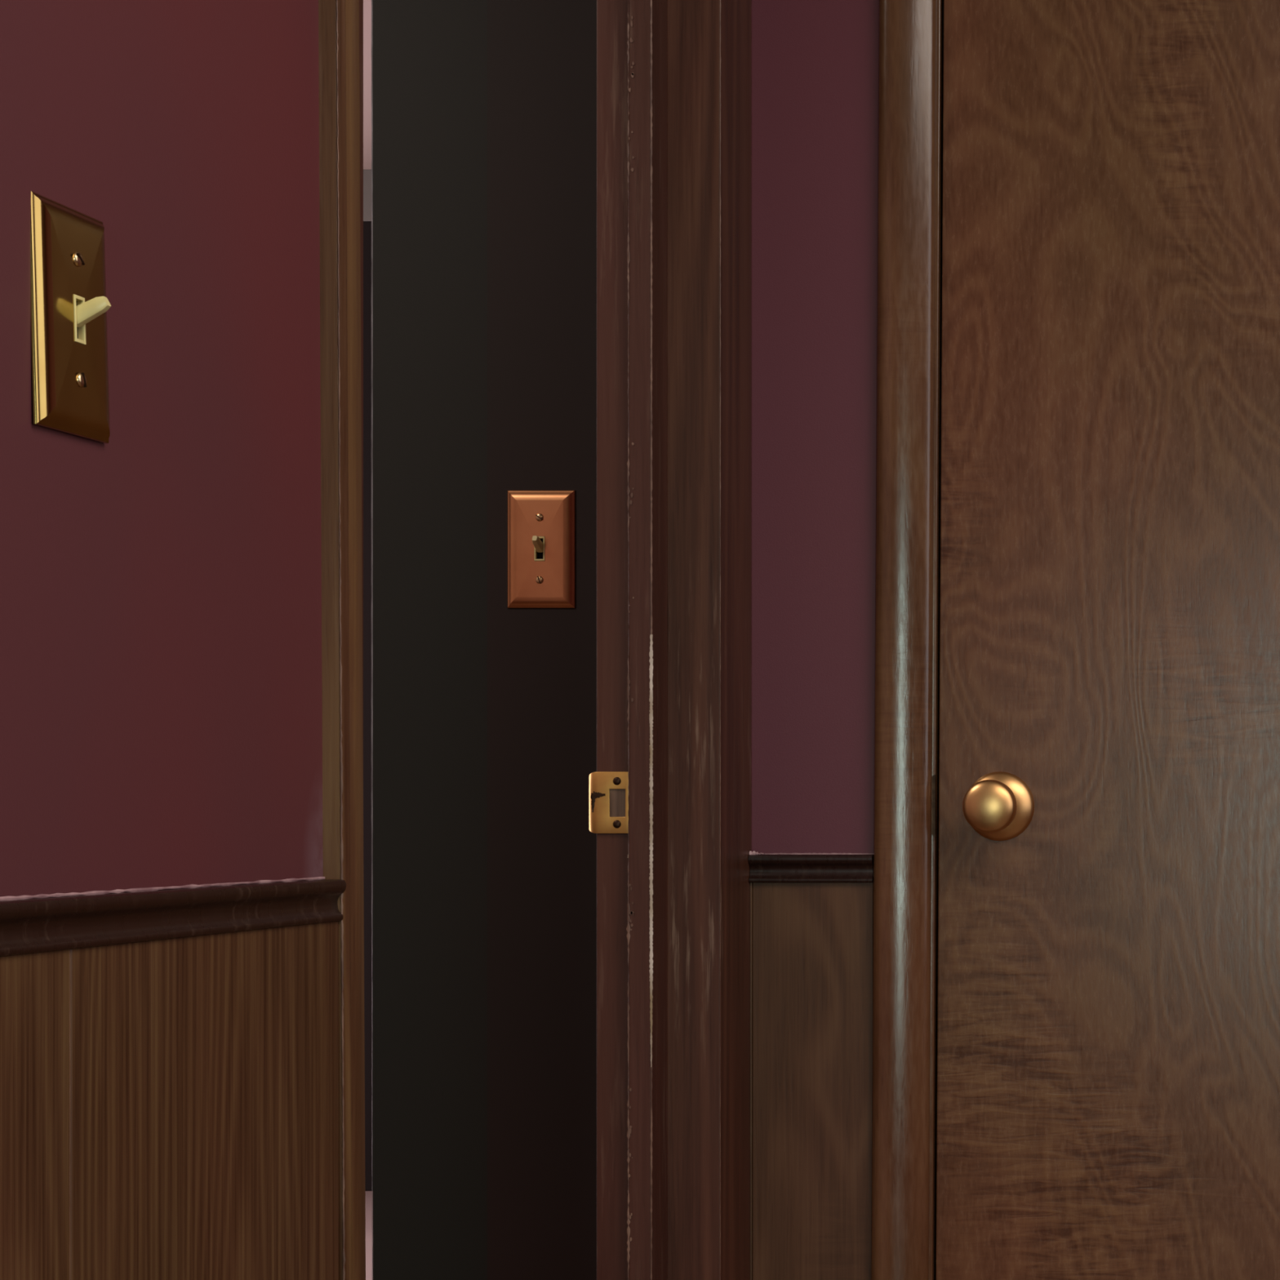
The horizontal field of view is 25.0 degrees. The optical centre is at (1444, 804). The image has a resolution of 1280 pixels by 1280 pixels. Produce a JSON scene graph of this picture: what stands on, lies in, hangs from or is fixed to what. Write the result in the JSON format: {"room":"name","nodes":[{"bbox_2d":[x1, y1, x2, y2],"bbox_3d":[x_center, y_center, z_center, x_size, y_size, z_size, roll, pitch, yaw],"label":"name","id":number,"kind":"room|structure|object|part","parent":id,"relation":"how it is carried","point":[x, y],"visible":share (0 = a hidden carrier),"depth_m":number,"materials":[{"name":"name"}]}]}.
{"room":"hallway","nodes":[
{"label":"hallway","id":0,"kind":"room"},
{"bbox_2d":[0,0,338,1279],"bbox_3d":[-0.707,-0.220,0.065,0.059,2.400,4.530,0,0,0],"label":"wall","id":1,"kind":"structure","parent":0,"point":[169,1108],"depth_m":1.42,"materials":[{"name":"red paint"}]},
{"bbox_3d":[-0.683,0.523,1.105,0.010,0.914,0.405,0,0,0],"label":"panel","id":2,"kind":"part","parent":1,"relation":"part of","materials":[{"name":"brown wood"}]},
{"bbox_2d":[30,191,111,443],"bbox_3d":[-0.677,-0.243,1.325,0.021,0.114,0.070,-2,0,0],"label":"light switch","id":3,"kind":"object","parent":1,"relation":"attached to","point":[69,304],"visible":1,"depth_m":1.31,"materials":[{"name":"gold metal"}]},
{"bbox_2d":[0,876,346,956],"bbox_3d":[-0.681,0.057,-0.282,0.014,0.028,3.816,0,0,0],"label":"trim","id":4,"kind":"structure","parent":1,"relation":"attached to","point":[94,918],"depth_m":1.39,"materials":[{"name":"brown wood"}]},
{"bbox_3d":[-0.683,0.523,1.467,0.010,0.914,0.316,0,0,0],"label":"panel","id":5,"kind":"part","parent":1,"relation":"part of","materials":[{"name":"brown wood"}]},
{"bbox_2d":[318,0,365,1279],"bbox_3d":[-0.706,-0.065,1.651,0.061,2.090,0.078,0,0,0],"label":"trim","id":6,"kind":"structure","parent":1,"relation":"attached to","point":[340,22],"depth_m":1.63,"materials":[{"name":"brown wood"}]},
{"bbox_2d":[363,0,373,1279],"bbox_3d":[-1.575,-0.220,4.100,2.150,2.400,0.100,0,0,0],"label":"wall","id":7,"kind":"structure","parent":0,"point":[366,3],"depth_m":4.05,"materials":[{"name":"pink paint"}]},
{"bbox_2d":[363,169,373,1191],"bbox_3d":[-1.620,-0.186,3.998,0.860,1.523,0.101,0,0,0],"label":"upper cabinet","id":8,"kind":"object","parent":7,"relation":"attached to","point":[368,962],"visible":0.02,"depth_m":3.95,"materials":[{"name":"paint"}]},
{"bbox_2d":[371,0,596,1279],"bbox_3d":[-0.795,-0.220,2.609,0.490,2.400,0.090,0,0,0],"label":"wall","id":9,"kind":"structure","parent":0,"point":[484,112],"depth_m":2.57,"materials":[{"name":"black paint"}]},
{"bbox_3d":[-0.982,-0.220,2.610,0.111,2.400,0.088,0,0,0],"label":"panel","id":10,"kind":"part","parent":9,"relation":"part of","materials":[{"name":"black paint"}]},
{"bbox_2d":[507,490,575,608],"bbox_3d":[-0.873,-0.247,2.554,0.066,0.114,0.021,0,0,0],"label":"light switch","id":11,"kind":"object","parent":9,"relation":"attached to","point":[541,524],"visible":1,"depth_m":2.56,"materials":[{"name":"orange metal"}]},
{"bbox_2d":[588,0,666,1279],"bbox_3d":[-0.714,-0.045,2.311,0.062,2.050,0.048,0,0,0],"label":"trim","id":12,"kind":"structure","parent":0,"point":[628,788],"depth_m":2.30,"materials":[{"name":"brown wood"}]},
{"bbox_3d":[-0.725,-0.002,2.301,0.040,0.054,0.007,0,0,10],"label":"plate","id":13,"kind":"part","parent":12,"relation":"part of","materials":[{"name":"gold metal"}]},
{"bbox_2d":[750,0,879,1279],"bbox_3d":[0.457,-0.220,2.492,2.387,2.400,0.117,0,0,0],"label":"wall","id":14,"kind":"structure","parent":0,"point":[815,63],"depth_m":2.44,"materials":[{"name":"red paint"}]},
{"bbox_2d":[666,0,751,1279],"bbox_3d":[-0.663,-0.220,2.388,0.051,2.400,0.105,0,0,0],"label":"trim","id":15,"kind":"structure","parent":14,"relation":"attached to","point":[709,42],"depth_m":2.33,"materials":[{"name":"brown wood"}]},
{"bbox_2d":[748,850,873,882],"bbox_3d":[-0.581,0.057,2.433,0.113,0.029,0.014,0,0,0],"label":"trim","id":16,"kind":"structure","parent":14,"relation":"attached to","point":[764,867],"depth_m":2.43,"materials":[{"name":"brown wood"}]},
{"bbox_3d":[-0.580,0.523,2.437,0.111,0.914,0.006,0,0,0],"label":"panel","id":17,"kind":"part","parent":14,"relation":"part of","materials":[{"name":"brown wood"}]},
{"bbox_2d":[871,0,943,1279],"bbox_3d":[-0.477,-0.080,2.474,0.062,2.120,0.132,0,0,26],"label":"trim","id":18,"kind":"structure","parent":14,"relation":"attached to","point":[911,32],"depth_m":2.42,"materials":[{"name":"wood"}]},
{"bbox_2d":[935,0,1279,1279],"bbox_3d":[-0.115,-0.046,2.423,0.713,2.037,0.102,0,0,0],"label":"door","id":19,"kind":"structure","parent":14,"relation":"in","point":[1108,1013],"depth_m":2.44,"materials":[{"name":"brown wood"}]},
{"bbox_3d":[-0.409,0.001,2.389,0.048,0.048,0.032,0,0,0],"label":"knob","id":20,"kind":"part","parent":19,"relation":"part of","materials":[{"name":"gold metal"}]}
]}

